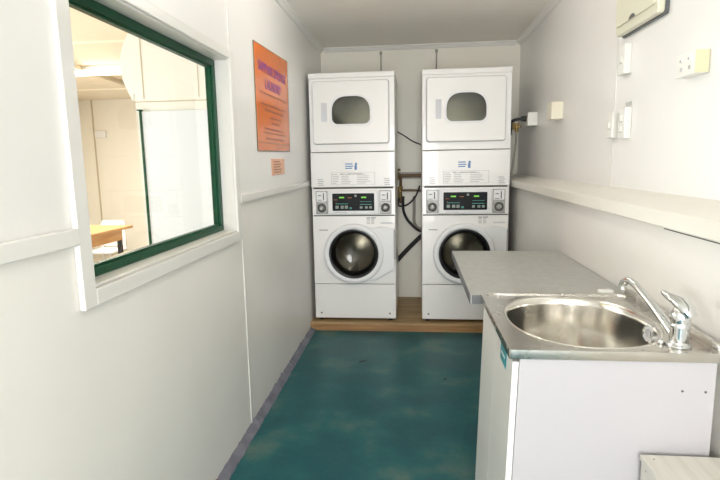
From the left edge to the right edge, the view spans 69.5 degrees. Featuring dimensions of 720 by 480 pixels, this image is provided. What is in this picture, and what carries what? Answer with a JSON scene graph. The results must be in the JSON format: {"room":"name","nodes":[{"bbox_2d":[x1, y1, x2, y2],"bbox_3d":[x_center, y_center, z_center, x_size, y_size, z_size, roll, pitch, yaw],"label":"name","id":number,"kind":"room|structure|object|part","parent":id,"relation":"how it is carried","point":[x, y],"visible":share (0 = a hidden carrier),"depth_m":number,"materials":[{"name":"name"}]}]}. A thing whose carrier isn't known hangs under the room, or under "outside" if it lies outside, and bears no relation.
{"room":"laundry","nodes":[
{"label":"laundry","id":0,"kind":"room"},
{"bbox_2d":[78,99,146,249],"bbox_3d":[-2.416,-1.034,8.280,4.600,2.420,0.100,0,9,6],"label":"wall","id":1,"kind":"structure","parent":0,"point":[118,154],"depth_m":8.37,"materials":[{"name":"white paint"}]},
{"bbox_2d":[90,100,104,245],"bbox_3d":[-4.246,-1.022,8.418,0.024,2.420,0.006,0,9,6],"label":"trim","id":2,"kind":"structure","parent":1,"relation":"attached to","point":[90,100],"depth_m":8.38,"materials":[{"name":"beige wood"}]},
{"bbox_2d":[75,64,124,85],"bbox_3d":[-2.936,-1.916,6.232,0.040,0.045,3.555,-1,9,-1],"label":"trim","id":3,"kind":"structure","parent":1,"relation":"attached to","point":[77,67],"depth_m":6.03,"materials":[{"name":"beige"}]},
{"bbox_2d":[94,131,106,137],"bbox_3d":[-4.136,-1.687,8.282,0.180,0.110,0.050,0,9,6],"label":"electrical box","id":4,"kind":"object","parent":1,"relation":"attached to","point":[98,134],"visible":1,"depth_m":8.26,"materials":[{"name":"white plastic"}]},
{"bbox_2d":[0,0,320,479],"bbox_3d":[-0.781,-0.005,1.280,0.100,2.420,7.558,0,9,6],"label":"wall","id":5,"kind":"structure","parent":0,"point":[150,381],"depth_m":1.70,"materials":[{"name":"white paint"}]},
{"bbox_2d":[0,228,79,265],"bbox_3d":[-0.913,0.279,-0.563,0.018,0.045,3.822,0,9,6],"label":"trim","id":6,"kind":"structure","parent":5,"relation":"attached to","point":[16,250],"depth_m":1.17,"materials":[{"name":"paint"}]},
{"bbox_2d":[49,0,242,310],"bbox_3d":[-0.709,-0.349,1.899,0.116,0.888,1.258,0,9,6],"label":"window","id":7,"kind":"structure","parent":5,"relation":"in","point":[141,19],"depth_m":1.74,"materials":[{"name":"paint"}]},
{"bbox_2d":[226,0,229,49],"bbox_3d":[-0.615,-1.119,2.393,0.004,0.484,0.014,0,9,6],"label":"trim","id":8,"kind":"structure","parent":5,"relation":"attached to","point":[226,0],"depth_m":2.41,"materials":[{"name":"paint"}]},
{"bbox_2d":[241,207,252,422],"bbox_3d":[-0.584,0.392,2.671,0.004,1.172,0.011,0,9,6],"label":"trim","id":9,"kind":"structure","parent":5,"relation":"attached to","point":[241,207],"depth_m":2.68,"materials":[{"name":"paint"}]},
{"bbox_2d":[216,327,315,479],"bbox_3d":[-0.731,1.236,1.033,0.046,0.038,6.710,0,9,6],"label":"baseboard","id":10,"kind":"structure","parent":5,"relation":"attached to","point":[238,453],"depth_m":2.85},
{"bbox_2d":[252,40,289,151],"bbox_3d":[-0.530,-0.851,3.192,0.006,0.615,0.762,0,9,6],"label":"poster","id":11,"kind":"object","parent":5,"relation":"attached to","point":[270,70],"visible":1,"depth_m":3.12,"materials":[{"name":"orange paper"}]},
{"bbox_2d":[259,90,285,140],"bbox_3d":[-0.527,-0.750,3.204,0.001,0.265,0.600,0,9,6],"label":"print","id":12,"kind":"object","parent":11,"relation":"on","point":[272,106],"depth_m":3.15,"materials":[{"name":"brown paper"}]},
{"bbox_2d":[241,181,310,202],"bbox_3d":[-0.463,-0.388,3.770,0.018,0.037,2.480,0,9,6],"label":"trim","id":13,"kind":"structure","parent":5,"relation":"attached to","point":[260,194],"depth_m":3.08,"materials":[{"name":"paint"}]},
{"bbox_2d":[271,159,284,175],"bbox_3d":[-0.519,-0.465,3.301,0.004,0.103,0.315,0,9,6],"label":"notice","id":14,"kind":"object","parent":5,"relation":"attached to","point":[277,165],"visible":1,"depth_m":3.28,"materials":[{"name":"orange paper"}]},
{"bbox_2d":[274,161,281,172],"bbox_3d":[-0.519,-0.464,3.288,0.001,0.069,0.200,0,9,6],"label":"print","id":15,"kind":"object","parent":14,"relation":"attached to","point":[277,164],"depth_m":3.29,"materials":[{"name":"brown paper"}]},
{"bbox_2d":[275,0,323,52],"bbox_3d":[-0.734,-1.184,1.094,0.038,0.036,7.558,0,9,6],"label":"trim","id":16,"kind":"structure","parent":5,"relation":"attached to","point":[283,4],"depth_m":3.83,"materials":[{"name":"paint"}]},
{"bbox_2d":[120,33,206,245],"bbox_3d":[-1.209,-0.432,4.153,1.306,2.420,0.050,0,9,6],"label":"wall partition","id":17,"kind":"structure","parent":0,"point":[167,76],"depth_m":4.04,"materials":[{"name":"white paint"}]},
{"bbox_2d":[135,38,205,102],"bbox_3d":[-1.175,-1.353,3.981,1.198,0.548,0.004,0,9,6],"label":"trim","id":18,"kind":"structure","parent":17,"relation":"attached to","point":[139,38],"depth_m":4.04,"materials":[{"name":"beige wood"}]},
{"bbox_2d":[136,109,213,244],"bbox_3d":[-1.185,-0.131,4.153,1.099,1.805,0.034,0,9,6],"label":"door","id":19,"kind":"structure","parent":17,"relation":"in","point":[175,144],"depth_m":4.11,"materials":[{"name":"white"}]},
{"bbox_2d":[93,250,482,479],"bbox_3d":[-1.993,1.015,3.108,6.706,0.100,10.800,0,9,6],"label":"floor","id":20,"kind":"structure","parent":0,"point":[393,414],"depth_m":2.89,"materials":[{"name":"teal paint"}]},
{"bbox_2d":[92,220,127,259],"bbox_3d":[-2.948,0.161,6.047,0.341,0.746,0.386,0,9,6],"label":"plastic chair","id":21,"kind":"object","parent":20,"relation":"on","point":[104,250],"visible":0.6,"depth_m":6.16,"materials":[{"name":"white plastic"}]},
{"bbox_3d":[-2.949,0.129,6.042,0.317,0.028,0.357,0,9,6],"label":"seat","id":22,"kind":"part","parent":21,"relation":"part of","materials":[{"name":"white plastic"}]},
{"bbox_3d":[-2.934,-0.082,6.189,0.302,0.307,0.017,0,9,6],"label":"backrest","id":23,"kind":"part","parent":21,"relation":"part of","materials":[{"name":"white plastic"}]},
{"bbox_2d":[90,225,132,253],"bbox_3d":[-3.165,0.295,5.164,1.350,0.750,1.120,0,9,6],"label":"dining table","id":24,"kind":"object","parent":20,"relation":"on","point":[100,234],"visible":0.24,"depth_m":5.30,"materials":[{"name":"brown wood"}]},
{"bbox_3d":[-2.547,0.240,5.549,0.040,0.722,0.040,0,9,6],"label":"leg","id":25,"kind":"part","parent":24,"relation":"part of","materials":[{"name":"black plastic"}]},
{"bbox_2d":[311,297,482,332],"bbox_3d":[0.458,0.653,4.659,1.658,0.066,0.851,0,9,6],"label":"platform","id":26,"kind":"object","parent":20,"relation":"on","point":[408,318],"visible":0.33,"depth_m":4.29,"materials":[{"name":"brown wood"}]},
{"bbox_2d":[308,71,398,319],"bbox_3d":[-0.019,-0.367,4.528,0.683,2.006,0.748,0,9,6],"label":"stack","id":27,"kind":"object","parent":26,"relation":"on","point":[353,115],"visible":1,"depth_m":4.19,"materials":[{"name":"white metal"}]},
{"bbox_3d":[-0.312,-0.351,4.203,0.083,0.078,0.004,0,9,6],"label":"coin plate","id":28,"kind":"part","parent":27,"relation":"part of","materials":[{"name":"white plastic"}]},
{"bbox_3d":[-0.074,-1.001,4.072,0.598,0.479,0.024,0,9,6],"label":"dryer door","id":29,"kind":"part","parent":27,"relation":"part of","materials":[{"name":"white metal"}]},
{"bbox_3d":[-0.058,-0.562,4.160,0.677,0.276,0.032,0,9,6],"label":"service panel","id":30,"kind":"part","parent":27,"relation":"part of","materials":[{"name":"white metal"}]},
{"bbox_3d":[-0.035,-1.339,4.393,0.683,0.043,0.725,0,9,6],"label":"lid","id":31,"kind":"part","parent":27,"relation":"part of","materials":[{"name":"white metal"}]},
{"bbox_3d":[-0.055,-0.304,4.194,0.410,0.194,0.010,0,9,6],"label":"control panel","id":32,"kind":"part","parent":27,"relation":"part of","materials":[{"name":"black plastic"}]},
{"bbox_3d":[-0.037,0.508,4.335,0.675,0.290,0.026,0,9,6],"label":"panel","id":33,"kind":"part","parent":27,"relation":"part of","materials":[{"name":"white metal"}]},
{"bbox_2d":[313,184,398,315],"bbox_3d":[-0.011,0.069,4.594,0.675,1.084,0.748,0,9,6],"label":"washer","id":34,"kind":"object","parent":27,"relation":"in","point":[355,227],"depth_m":4.26,"materials":[{"name":"white metal"}]},
{"bbox_3d":[0.202,-0.352,4.150,0.083,0.078,0.004,0,9,6],"label":"coin plate","id":35,"kind":"part","parent":27,"relation":"part of","materials":[{"name":"white plastic"}]},
{"bbox_2d":[421,66,512,320],"bbox_3d":[0.866,-0.368,4.430,0.683,2.006,0.760,0,9,6],"label":"stack","id":36,"kind":"object","parent":26,"relation":"on","point":[466,112],"visible":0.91,"depth_m":4.08,"materials":[{"name":"white metal"}]},
{"bbox_3d":[0.573,-0.353,4.111,0.083,0.078,0.004,0,9,6],"label":"coin plate","id":37,"kind":"part","parent":36,"relation":"part of","materials":[{"name":"white plastic"}]},
{"bbox_3d":[0.848,0.506,4.242,0.675,0.290,0.026,0,9,6],"label":"panel","id":38,"kind":"part","parent":36,"relation":"part of","materials":[{"name":"white metal"}]},
{"bbox_2d":[421,185,508,305],"bbox_3d":[0.874,0.067,4.502,0.675,1.084,0.748,0,9,6],"label":"washer","id":39,"kind":"object","parent":36,"relation":"in","point":[453,217],"depth_m":4.13,"materials":[{"name":"white metal"}]},
{"bbox_3d":[0.830,-0.305,4.102,0.410,0.194,0.010,0,9,6],"label":"control panel","id":40,"kind":"part","parent":36,"relation":"part of","materials":[{"name":"white plastic"}]},
{"bbox_3d":[0.827,-0.564,4.067,0.677,0.276,0.032,0,9,6],"label":"service panel","id":41,"kind":"part","parent":36,"relation":"part of","materials":[{"name":"white metal"}]},
{"bbox_3d":[0.811,-1.001,3.973,0.598,0.479,0.024,0,9,5],"label":"dryer door","id":42,"kind":"part","parent":36,"relation":"part of","materials":[{"name":"white metal"}]},
{"bbox_3d":[0.850,-1.341,4.301,0.683,0.043,0.725,0,9,6],"label":"lid","id":43,"kind":"part","parent":36,"relation":"part of","materials":[{"name":"white metal"}]},
{"bbox_3d":[1.087,-0.354,4.058,0.083,0.078,0.004,0,9,6],"label":"coin plate","id":44,"kind":"part","parent":36,"relation":"part of","materials":[{"name":"white plastic"}]},
{"bbox_2d":[452,251,624,303],"bbox_3d":[0.769,0.566,2.486,0.590,0.875,0.974,0,9,6],"label":"benchtop","id":45,"kind":"object","parent":20,"relation":"on","point":[479,272],"visible":0.44,"depth_m":2.31,"materials":[{"name":"grey laminate"}]},
{"bbox_2d":[475,307,716,479],"bbox_3d":[0.687,0.695,1.704,0.539,0.858,0.572,0,9,6],"label":"base cabinet","id":46,"kind":"object","parent":20,"relation":"on","point":[539,419],"visible":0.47,"depth_m":1.39,"materials":[{"name":"white laminate"}]},
{"bbox_3d":[0.455,0.635,1.866,0.041,0.756,0.284,0,9,6],"label":"door","id":47,"kind":"part","parent":46,"relation":"part of","materials":[{"name":"white laminate"}]},
{"bbox_3d":[0.425,0.678,1.584,0.041,0.756,0.284,0,9,6],"label":"door","id":48,"kind":"part","parent":46,"relation":"part of","materials":[{"name":"white laminate"}]},
{"bbox_2d":[481,289,719,362],"bbox_3d":[0.702,0.356,1.657,0.553,0.267,0.605,0,9,6],"label":"stainless sink","id":49,"kind":"object","parent":46,"relation":"in","point":[546,326],"visible":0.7,"depth_m":1.76,"materials":[{"name":"grey metal"}]},
{"bbox_2d":[503,296,663,359],"bbox_3d":[0.689,0.366,1.660,0.443,0.243,0.542,0,9,6],"label":"basin","id":50,"kind":"object","parent":49,"relation":"in","point":[558,322],"depth_m":1.84,"materials":[{"name":"silver metal"}]},
{"bbox_2d":[597,289,613,293],"bbox_3d":[0.923,0.194,1.952,0.052,0.016,0.032,-2,9,-5],"label":"soap piece","id":51,"kind":"object","parent":49,"relation":"on","point":[601,291],"visible":0.94,"depth_m":1.94,"materials":[{"name":"white"}]},
{"bbox_2d":[618,277,697,349],"bbox_3d":[0.819,0.198,1.475,0.074,0.143,0.278,-3,9,-15],"label":"mixer tap","id":52,"kind":"object","parent":49,"relation":"on","point":[677,328],"visible":1,"depth_m":1.37,"materials":[{"name":"silver metal"}]},
{"bbox_3d":[0.824,0.189,1.495,0.028,0.130,0.240,-2,9,-9],"label":"spout","id":53,"kind":"part","parent":52,"relation":"part of","materials":[{"name":"silver metal"}]},
{"bbox_3d":[0.845,0.174,1.382,0.053,0.064,0.097,-7,11,-36],"label":"lever","id":54,"kind":"part","parent":52,"relation":"part of","materials":[{"name":"silver metal"}]},
{"bbox_3d":[0.667,0.736,1.433,0.522,0.858,0.018,0,9,6],"label":"panel","id":55,"kind":"part","parent":46,"relation":"part of","materials":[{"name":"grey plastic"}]},
{"bbox_2d":[640,455,719,479],"bbox_3d":[0.812,0.919,1.053,0.208,0.605,0.721,0,9,6],"label":"box","id":56,"kind":"object","parent":20,"relation":"on","point":[653,467],"visible":1,"depth_m":1.32,"materials":[{"name":"white paint"}]},
{"bbox_3d":[0.814,0.926,1.055,0.204,0.590,0.713,0,9,6],"label":"panel","id":57,"kind":"part","parent":56,"relation":"part of","materials":[{"name":"white paint"}]},
{"bbox_2d":[69,0,550,100],"bbox_3d":[-2.037,-1.467,2.733,6.706,0.080,10.800,0,9,6],"label":"ceiling","id":58,"kind":"structure","parent":0,"point":[334,23],"depth_m":4.01,"materials":[{"name":"white paint"}]},
{"bbox_2d":[75,64,120,75],"bbox_3d":[-3.061,-1.776,5.487,1.240,0.095,0.100,0,9,6],"label":"lamp","id":59,"kind":"object","parent":58,"relation":"attached to","point":[93,70],"visible":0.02,"depth_m":5.41,"materials":[{"name":"white plastic"}]},
{"bbox_2d":[73,40,123,44],"bbox_3d":[-2.829,-1.659,4.431,4.580,0.020,0.035,0,9,6],"label":"trim","id":60,"kind":"structure","parent":58,"relation":"attached to","point":[105,41],"depth_m":4.35,"materials":[{"name":"beige"}]},
{"bbox_2d":[77,88,125,90],"bbox_3d":[-2.563,-2.054,6.985,4.580,0.012,0.030,0,9,6],"label":"trim","id":61,"kind":"structure","parent":58,"relation":"attached to","point":[117,88],"depth_m":7.07,"materials":[{"name":"beige wood"}]},
{"bbox_2d":[374,0,385,45],"bbox_3d":[-0.155,-1.198,1.012,0.006,0.002,7.520,0,9,6],"label":"trim","id":62,"kind":"structure","parent":58,"relation":"attached to","point":[374,0],"depth_m":3.87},
{"bbox_2d":[452,0,466,42],"bbox_3d":[0.442,-1.200,0.950,0.006,0.002,7.520,0,9,6],"label":"trim","id":63,"kind":"structure","parent":58,"relation":"attached to","point":[466,0],"depth_m":3.85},
{"bbox_2d":[321,43,519,296],"bbox_3d":[0.558,-0.583,4.946,1.806,2.420,0.100,0,9,6],"label":"wall","id":64,"kind":"structure","parent":0,"point":[408,65],"depth_m":4.79,"materials":[{"name":"white paint"}]},
{"bbox_2d":[380,51,381,70],"bbox_3d":[0.194,-1.538,4.774,0.024,0.372,0.024,0,9,6],"label":"conduit","id":65,"kind":"object","parent":64,"relation":"attached to","point":[380,51],"visible":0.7,"depth_m":4.75,"materials":[{"name":"beige"}]},
{"bbox_2d":[398,169,420,202],"bbox_3d":[0.464,-0.510,4.872,0.286,0.332,0.086,0,9,6],"label":"pipe","id":66,"kind":"object","parent":64,"relation":"attached to","point":[401,175],"visible":0.75,"depth_m":4.88,"materials":[{"name":"orange metal"}]},
{"bbox_2d":[398,186,419,206],"bbox_3d":[0.459,-0.410,4.871,0.217,0.202,0.022,0,9,8],"label":"hose","id":67,"kind":"object","parent":66,"relation":"attached to","point":[412,200],"visible":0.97,"depth_m":4.87,"materials":[{"name":"black rubber"}]},
{"bbox_2d":[402,196,420,231],"bbox_3d":[0.488,-0.241,4.904,0.194,0.344,0.041,1,9,16],"label":"hose","id":68,"kind":"object","parent":66,"relation":"attached to","point":[403,208],"visible":0.94,"depth_m":4.90,"materials":[{"name":"black rubber"}]},
{"bbox_2d":[398,234,420,262],"bbox_3d":[0.474,0.079,4.983,0.300,0.309,0.042,0,9,6],"label":"hose","id":69,"kind":"object","parent":64,"relation":"attached to","point":[405,251],"visible":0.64,"depth_m":4.96,"materials":[{"name":"black rubber"}]},
{"bbox_2d":[398,132,420,144],"bbox_3d":[0.453,-0.955,4.844,0.285,0.161,0.012,0,9,6],"label":"power cable","id":70,"kind":"object","parent":64,"relation":"attached to","point":[398,132],"visible":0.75,"depth_m":4.84,"materials":[{"name":"black rubber"}]},
{"bbox_2d":[413,196,420,229],"bbox_3d":[0.557,-0.255,4.932,0.116,0.325,0.028,0,9,6],"label":"pipe","id":71,"kind":"object","parent":64,"relation":"attached to","point":[414,201],"visible":0.8,"depth_m":4.93,"materials":[{"name":"beige"}]},
{"bbox_2d":[419,178,419,294],"bbox_3d":[0.557,-0.602,4.891,0.006,2.294,0.002,0,9,6],"label":"trim","id":72,"kind":"structure","parent":64,"relation":"attached to","point":[419,178],"depth_m":4.99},
{"bbox_2d":[324,40,516,52],"bbox_3d":[0.530,-1.751,4.700,1.730,0.036,0.038,0,9,6],"label":"trim","id":73,"kind":"structure","parent":64,"relation":"attached to","point":[506,42],"depth_m":4.69,"materials":[{"name":"paint"}]},
{"bbox_2d":[510,123,520,175],"bbox_3d":[1.275,-0.756,4.283,0.100,0.447,0.069,0,9,6],"label":"hose","id":74,"kind":"object","parent":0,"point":[516,126],"visible":0.98,"depth_m":4.27,"materials":[{"name":"gold metal"}]},
{"bbox_2d":[508,186,719,457],"bbox_3d":[1.004,0.615,1.189,0.144,1.158,7.558,0,9,6],"label":"wall","id":75,"kind":"structure","parent":0,"point":[613,247],"depth_m":1.94,"materials":[{"name":"white paint"}]},
{"bbox_2d":[509,174,719,242],"bbox_3d":[0.974,0.001,1.098,0.184,0.085,7.558,0,9,6],"label":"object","id":76,"kind":"structure","parent":75,"relation":"attached to","point":[694,216],"depth_m":1.86,"materials":[{"name":"paint"}]},
{"bbox_2d":[664,228,719,243],"bbox_3d":[0.937,0.026,1.254,0.002,0.006,0.850,0,9,6],"label":"trim","id":77,"kind":"structure","parent":75,"relation":"attached to","point":[664,228],"depth_m":1.50,"materials":[{"name":"grey"}]},
{"bbox_2d":[517,0,719,199],"bbox_3d":[1.115,-0.009,1.082,0.100,2.420,7.558,0,9,6],"label":"wall","id":78,"kind":"structure","parent":0,"point":[673,144],"depth_m":2.37,"materials":[{"name":"white paint"}]},
{"bbox_2d":[525,112,537,126],"bbox_3d":[1.334,-0.940,4.045,0.075,0.103,0.110,0,9,6],"label":"power socket","id":79,"kind":"object","parent":78,"relation":"attached to","point":[532,117],"visible":0.98,"depth_m":3.99,"materials":[{"name":"white plastic"}]},
{"bbox_2d":[511,116,526,134],"bbox_3d":[1.228,-0.909,4.138,0.100,0.142,0.240,-4,9,-17],"label":"plug","id":80,"kind":"object","parent":79,"relation":"attached to","point":[522,118],"visible":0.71,"depth_m":4.05,"materials":[{"name":"black rubber"}]},
{"bbox_2d":[517,0,561,44],"bbox_3d":[1.025,-1.187,0.911,0.038,0.036,7.558,0,9,6],"label":"trim","id":81,"kind":"structure","parent":78,"relation":"attached to","point":[552,4],"depth_m":3.86,"materials":[{"name":"paint"}]},
{"bbox_2d":[547,101,563,120],"bbox_3d":[1.263,-0.835,3.361,0.075,0.110,0.120,0,9,6],"label":"junction box","id":82,"kind":"object","parent":78,"relation":"attached to","point":[554,109],"visible":1,"depth_m":3.31,"materials":[{"name":"beige plastic"}]},
{"bbox_2d":[606,112,618,138],"bbox_3d":[1.188,-0.541,2.451,0.036,0.120,0.075,0,9,6],"label":"wall switch","id":83,"kind":"object","parent":78,"relation":"attached to","point":[612,118],"visible":0.98,"depth_m":2.42,"materials":[{"name":"white plastic"}]},
{"bbox_2d":[609,37,618,185],"bbox_3d":[1.201,-0.824,2.426,0.004,1.141,0.015,0,9,6],"label":"trim","id":84,"kind":"structure","parent":78,"relation":"attached to","point":[617,37],"depth_m":2.44,"materials":[{"name":"paint"}]},
{"bbox_2d":[617,101,631,138],"bbox_3d":[1.173,-0.531,2.306,0.036,0.160,0.075,0,9,6],"label":"wall switch","id":85,"kind":"object","parent":78,"relation":"attached to","point":[624,121],"visible":1,"depth_m":2.28,"materials":[{"name":"white plastic"}]},
{"bbox_2d":[618,42,631,75],"bbox_3d":[1.172,-0.802,2.305,0.036,0.130,0.075,0,9,6],"label":"wall switch","id":86,"kind":"object","parent":78,"relation":"attached to","point":[625,50],"visible":1,"depth_m":2.28,"materials":[{"name":"white plastic"}]},
{"bbox_2d":[616,0,669,37],"bbox_3d":[1.144,-1.084,2.107,0.050,0.421,0.419,0,9,6],"label":"meter box","id":87,"kind":"object","parent":78,"relation":"attached to","point":[632,16],"visible":1,"depth_m":2.12,"materials":[{"name":"beige plastic"}]},
{"bbox_3d":[1.126,-1.098,2.112,0.009,0.365,0.375,0,9,6],"label":"box door","id":88,"kind":"part","parent":87,"relation":"part of","materials":[{"name":"beige plastic"}]},
{"bbox_2d":[675,48,709,78],"bbox_3d":[1.105,-0.586,1.732,0.052,0.076,0.128,0,9,6],"label":"double socket","id":89,"kind":"object","parent":78,"relation":"attached to","point":[693,63],"visible":1,"depth_m":1.69,"materials":[{"name":"white plastic"}]}
]}

